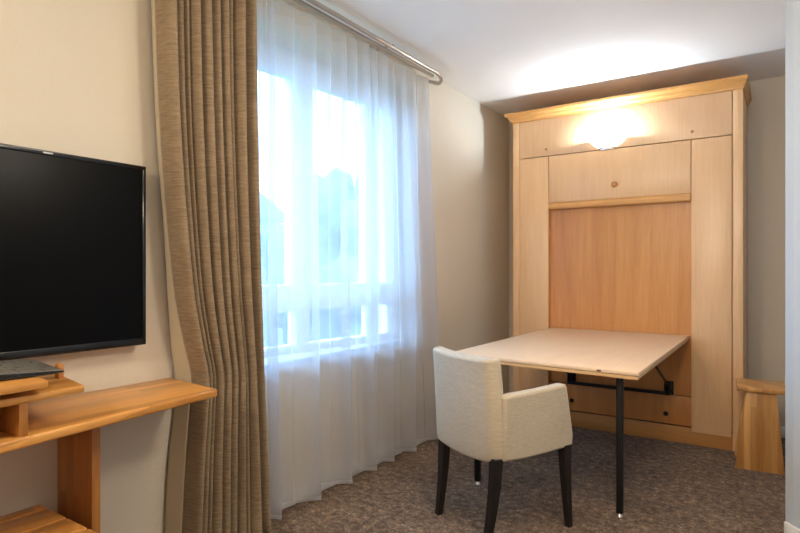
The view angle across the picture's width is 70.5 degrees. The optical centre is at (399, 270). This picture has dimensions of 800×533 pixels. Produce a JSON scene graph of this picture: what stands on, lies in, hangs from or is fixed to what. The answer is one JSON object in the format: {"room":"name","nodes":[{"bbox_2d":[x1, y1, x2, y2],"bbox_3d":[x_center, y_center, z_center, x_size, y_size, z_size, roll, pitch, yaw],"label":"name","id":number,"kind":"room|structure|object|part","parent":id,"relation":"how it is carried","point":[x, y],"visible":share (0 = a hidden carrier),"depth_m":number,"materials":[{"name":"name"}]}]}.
{"room":"hotel room","nodes":[
{"label":"hotel room","id":0,"kind":"room"},
{"bbox_2d":[0,0,508,532],"bbox_3d":[-1.108,-0.097,2.370,0.360,2.573,7.500,0,0,34],"label":"wall","id":1,"kind":"structure","parent":0,"point":[77,78],"depth_m":2.18,"materials":[{"name":"paint"}]},
{"bbox_2d":[0,143,145,360],"bbox_3d":[-1.322,-0.056,1.672,0.062,0.676,1.193,0,0,34],"label":"television","id":2,"kind":"object","parent":1,"relation":"attached to","point":[73,227],"visible":1,"depth_m":1.92,"materials":[{"name":"black plastic"}]},
{"bbox_2d":[264,343,386,367],"bbox_3d":[-0.410,0.464,3.178,0.126,0.015,1.610,0,0,34],"label":"trim","id":3,"kind":"structure","parent":1,"relation":"attached to","point":[340,352],"depth_m":2.99,"materials":[{"name":"white paint"}]},
{"bbox_2d":[262,41,398,355],"bbox_3d":[-0.537,-0.378,3.258,0.092,1.665,1.660,0,0,39],"label":"window","id":4,"kind":"structure","parent":1,"relation":"in","point":[307,260],"depth_m":3.21,"materials":[{"name":"white"}]},
{"bbox_3d":[-0.790,0.316,2.927,0.072,0.230,0.650,0,0,39],"label":"sash","id":5,"kind":"part","parent":4,"relation":"part of","materials":[{"name":"white"}]},
{"bbox_3d":[-0.790,-0.520,2.927,0.072,1.268,0.650,0,0,39],"label":"sash","id":6,"kind":"part","parent":4,"relation":"part of","materials":[{"name":"white"}]},
{"bbox_3d":[-0.382,0.316,3.435,0.072,0.230,0.564,0,0,39],"label":"sash","id":7,"kind":"part","parent":4,"relation":"part of","materials":[{"name":"white"}]},
{"bbox_3d":[-0.382,-0.520,3.435,0.072,1.268,0.564,0,0,39],"label":"sash","id":8,"kind":"part","parent":4,"relation":"part of","materials":[{"name":"white"}]},
{"bbox_3d":[-0.122,-0.520,3.758,0.072,1.268,0.178,0,0,39],"label":"sash","id":9,"kind":"part","parent":4,"relation":"part of","materials":[{"name":"white"}]},
{"bbox_3d":[-0.122,0.316,3.758,0.072,0.230,0.178,0,0,39],"label":"sash","id":10,"kind":"part","parent":4,"relation":"part of","materials":[{"name":"white"}]},
{"bbox_2d":[292,0,442,84],"bbox_3d":[-0.440,-1.319,2.889,0.176,0.085,2.507,0,0,34],"label":"rail","id":11,"kind":"object","parent":1,"relation":"attached to","point":[321,6],"visible":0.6,"depth_m":3.17,"materials":[{"name":"silver metal"}]},
{"bbox_2d":[151,0,270,532],"bbox_3d":[-0.771,-0.056,2.346,0.197,2.468,0.535,0,0,34],"label":"curtain","id":12,"kind":"object","parent":11,"relation":"hanging from","point":[205,71],"visible":0.99,"depth_m":2.28,"materials":[{"name":"fabric"}]},
{"bbox_2d":[257,0,438,519],"bbox_3d":[-0.243,-0.061,3.180,0.090,2.457,1.813,0,0,34],"label":"sheer curtain","id":13,"kind":"object","parent":11,"relation":"hanging from","point":[293,478],"visible":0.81,"depth_m":3.10,"materials":[{"name":"white fabric"}]},
{"bbox_2d":[271,392,509,514],"bbox_3d":[0.068,1.153,3.786,0.014,0.075,3.363,0,0,34],"label":"baseboard","id":14,"kind":"structure","parent":1,"relation":"attached to","point":[353,473],"depth_m":3.26,"materials":[{"name":"white paint"}]},
{"bbox_2d":[271,410,784,532],"bbox_3d":[0.628,1.250,1.204,4.700,0.120,7.500,0,0,34],"label":"floor","id":15,"kind":"structure","parent":0,"point":[670,487],"depth_m":3.00,"materials":[{"name":"carpet"}]},
{"bbox_2d":[0,505,96,532],"bbox_3d":[-1.341,0.984,1.288,0.432,0.412,1.144,0,0,34],"label":"slatted bench","id":16,"kind":"object","parent":15,"relation":"on","point":[35,519],"visible":1,"depth_m":1.74,"materials":[{"name":"brown wood"}]},
{"bbox_2d":[0,378,216,532],"bbox_3d":[-1.137,0.812,1.540,0.515,0.755,1.490,0,0,34],"label":"tv stand","id":17,"kind":"object","parent":15,"relation":"on","point":[76,420],"visible":0.99,"depth_m":1.84,"materials":[{"name":"brown wood"}]},
{"bbox_2d":[0,363,83,436],"bbox_3d":[-1.260,0.359,1.388,0.470,0.151,0.900,0,0,34],"label":"shelf riser","id":18,"kind":"object","parent":17,"relation":"on","point":[15,395],"visible":0.8,"depth_m":1.49,"materials":[{"name":"brown wood"}]},
{"bbox_2d":[0,359,63,380],"bbox_3d":[-1.158,0.272,1.507,0.234,0.040,0.426,0,0,38],"label":"media box","id":19,"kind":"object","parent":18,"relation":"on","point":[21,368],"visible":1,"depth_m":1.57,"materials":[{"name":"grey plastic"}]},
{"bbox_3d":[-1.081,0.275,1.448,0.009,0.024,0.395,0,0,43],"label":"panel","id":20,"kind":"part","parent":19,"relation":"part of","materials":[{"name":"black plastic"}]},
{"bbox_3d":[-1.035,0.307,1.719,0.024,0.046,0.016,0,0,34],"label":"post","id":21,"kind":"part","parent":18,"relation":"part of","materials":[{"name":"brown wood"}]},
{"bbox_3d":[-1.075,0.827,1.890,0.226,0.727,0.028,0,0,34],"label":"leg panel","id":22,"kind":"part","parent":17,"relation":"part of","materials":[{"name":"brown wood"}]},
{"bbox_2d":[433,346,572,532],"bbox_3d":[0.461,0.785,2.724,0.502,0.809,0.538,0,0,-31],"label":"armchair","id":23,"kind":"object","parent":15,"relation":"on","point":[475,419],"visible":1,"depth_m":2.53,"materials":[{"name":"fabric"}]},
{"bbox_3d":[0.206,1.002,2.779,0.077,0.375,0.047,0,0,-31],"label":"leg","id":24,"kind":"part","parent":23,"relation":"part of","materials":[{"name":"brown wood"}]},
{"bbox_3d":[0.306,0.615,2.631,0.109,0.469,0.478,0,0,-31],"label":"backrest","id":25,"kind":"part","parent":23,"relation":"part of","materials":[{"name":"fabric"}]},
{"bbox_3d":[0.396,1.002,2.438,0.095,0.375,0.047,0,0,-31],"label":"leg","id":26,"kind":"part","parent":23,"relation":"part of","materials":[{"name":"brown wood"}]},
{"bbox_3d":[0.615,0.677,2.544,0.412,0.308,0.064,0,0,-29],"label":"armrest","id":27,"kind":"part","parent":23,"relation":"part of","materials":[{"name":"fabric"}]},
{"bbox_3d":[0.768,0.998,2.630,0.052,0.385,0.048,0,0,-31],"label":"leg","id":28,"kind":"part","parent":23,"relation":"part of","materials":[{"name":"brown wood"}]},
{"bbox_2d":[457,328,689,517],"bbox_3d":[1.112,0.819,3.450,0.976,0.742,1.712,0,0,34],"label":"table","id":29,"kind":"object","parent":15,"relation":"on","point":[619,355],"visible":0.8,"depth_m":3.08,"materials":[{"name":"laminate"}]},
{"bbox_3d":[0.433,0.828,3.156,0.030,0.692,0.030,0,0,34],"label":"leg","id":30,"kind":"part","parent":29,"relation":"part of","materials":[{"name":"black metal"}]},
{"bbox_3d":[1.065,0.828,2.739,0.030,0.692,0.030,0,0,34],"label":"leg","id":31,"kind":"part","parent":29,"relation":"part of","materials":[{"name":"black metal"}]},
{"bbox_2d":[504,74,751,451],"bbox_3d":[1.704,-0.034,4.343,1.672,2.447,0.607,0,0,34],"label":"wardrobe","id":32,"kind":"object","parent":15,"relation":"on","point":[647,233],"visible":0.89,"depth_m":4.03,"materials":[{"name":"brown wood"}]},
{"bbox_3d":[1.091,0.000,4.786,0.055,2.380,0.555,0,0,34],"label":"panel","id":33,"kind":"part","parent":32,"relation":"part of","materials":[{"name":"brown wood"}]},
{"bbox_3d":[1.064,0.106,4.480,0.235,1.987,0.020,0,0,34],"label":"door","id":34,"kind":"part","parent":32,"relation":"part of","materials":[{"name":"brown wood"}]},
{"bbox_2d":[588,136,625,149],"bbox_3d":[1.500,-0.924,4.117,0.269,0.077,0.096,0,0,34],"label":"wall lamp","id":35,"kind":"object","parent":32,"relation":"attached to","point":[610,142],"visible":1,"depth_m":4.10,"materials":[{"name":"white glass"}]},
{"bbox_3d":[1.562,-0.627,4.121,0.042,0.041,0.028,0,0,34],"label":"knob","id":36,"kind":"part","parent":32,"relation":"part of","materials":[{"name":"brown wood"}]},
{"bbox_3d":[1.571,-0.498,4.131,0.989,0.052,0.034,0,0,34],"label":"moulding","id":37,"kind":"part","parent":32,"relation":"part of","materials":[{"name":"brown wood"}]},
{"bbox_3d":[1.575,-0.707,4.136,0.989,0.361,0.020,0,0,34],"label":"panel","id":38,"kind":"part","parent":32,"relation":"part of","materials":[{"name":"brown wood"}]},
{"bbox_3d":[1.596,0.003,4.167,0.993,1.725,0.018,0,0,34],"label":"niche panel","id":39,"kind":"part","parent":32,"relation":"part of","materials":[{"name":"brown wood"}]},
{"bbox_3d":[1.592,0.972,4.162,0.991,0.200,0.022,0,0,34],"label":"panel","id":40,"kind":"part","parent":32,"relation":"part of","materials":[{"name":"brown wood"}]},
{"bbox_3d":[1.577,-1.038,4.135,1.469,0.289,0.020,0,0,34],"label":"flap door","id":41,"kind":"part","parent":32,"relation":"part of","materials":[{"name":"brown wood"}]},
{"bbox_3d":[1.734,-1.177,4.369,1.477,0.025,0.531,0,0,34],"label":"panel","id":42,"kind":"part","parent":32,"relation":"part of","materials":[{"name":"brown wood"}]},
{"bbox_3d":[1.704,-1.220,4.343,1.672,0.073,0.607,0,0,34],"label":"cornice","id":43,"kind":"part","parent":32,"relation":"part of","materials":[{"name":"brown wood"}]},
{"bbox_3d":[1.876,0.013,4.582,1.477,2.355,0.014,0,0,34],"label":"panel","id":44,"kind":"part","parent":32,"relation":"part of","materials":[{"name":"brown wood"}]},
{"bbox_3d":[2.087,0.106,3.792,0.237,1.987,0.020,0,0,34],"label":"door","id":45,"kind":"part","parent":32,"relation":"part of","materials":[{"name":"brown wood"}]},
{"bbox_3d":[2.364,0.000,3.931,0.059,2.380,0.555,0,0,34],"label":"panel","id":46,"kind":"part","parent":32,"relation":"part of","materials":[{"name":"brown wood"}]},
{"bbox_2d":[734,378,784,474],"bbox_3d":[2.200,0.942,3.455,0.268,0.497,0.312,0,0,30],"label":"stool","id":47,"kind":"object","parent":15,"relation":"on","point":[758,447],"visible":0.91,"depth_m":3.35,"materials":[{"name":"brown wood"}]},
{"bbox_3d":[2.264,0.956,3.584,0.250,0.468,0.024,0,0,30],"label":"panel","id":48,"kind":"part","parent":47,"relation":"part of","materials":[{"name":"brown wood"}]},
{"bbox_3d":[2.204,0.708,3.453,0.258,0.029,0.312,0,0,30],"label":"seat","id":49,"kind":"part","parent":47,"relation":"part of","materials":[{"name":"brown wood"}]},
{"bbox_2d":[303,0,784,118],"bbox_3d":[0.628,-1.443,1.204,4.700,0.120,7.500,0,0,34],"label":"ceiling","id":50,"kind":"structure","parent":0,"point":[507,56],"depth_m":3.40,"materials":[{"name":"paint"}]},
{"bbox_2d":[509,76,784,426],"bbox_3d":[2.836,-0.097,4.098,4.261,2.573,0.240,0,0,34],"label":"wall","id":51,"kind":"structure","parent":0,"point":[766,110],"depth_m":4.08,"materials":[{"name":"paint"}]},
{"bbox_2d":[780,427,784,437],"bbox_3d":[2.728,1.153,4.017,0.430,0.075,0.014,0,0,34],"label":"baseboard","id":52,"kind":"structure","parent":51,"relation":"attached to","point":[782,429],"depth_m":4.02,"materials":[{"name":"white paint"}]},
{"bbox_2d":[785,0,799,528],"bbox_3d":[1.617,-0.097,0.562,1.168,2.573,7.155,0,0,20],"label":"wall","id":53,"kind":"structure","parent":0,"point":[792,7],"depth_m":2.46,"materials":[{"name":"white paint"}]},
{"bbox_2d":[784,521,799,532],"bbox_3d":[1.873,1.151,1.615,0.021,0.078,1.812,0,0,-11],"label":"baseboard","id":54,"kind":"structure","parent":53,"relation":"attached to","point":[788,528],"depth_m":2.47,"materials":[{"name":"white paint"}]},
{"label":"outside","id":55,"kind":"structure","parent":0,"visible":0},
{"bbox_3d":[-20.534,4.490,25.835,57.100,0.200,100.000,0,0,34],"label":"ground","id":56,"kind":"structure","parent":55,"visible":0},
{"bbox_2d":[260,193,283,346],"bbox_3d":[-9.759,-0.010,17.575,8.000,8.800,10.100,0,0,34],"label":"house","id":57,"kind":"structure","parent":56,"relation":"on","point":[264,204],"depth_m":18.70,"materials":[{"name":"grey"}]},
{"bbox_2d":[260,167,360,340],"bbox_3d":[-1.554,0.726,16.398,5.487,7.327,5.148,0,0,34],"label":"leafy tree","id":58,"kind":"object","parent":56,"relation":"on","point":[263,235],"visible":0.08,"depth_m":15.33,"materials":[{"name":"green plant"}]}
]}

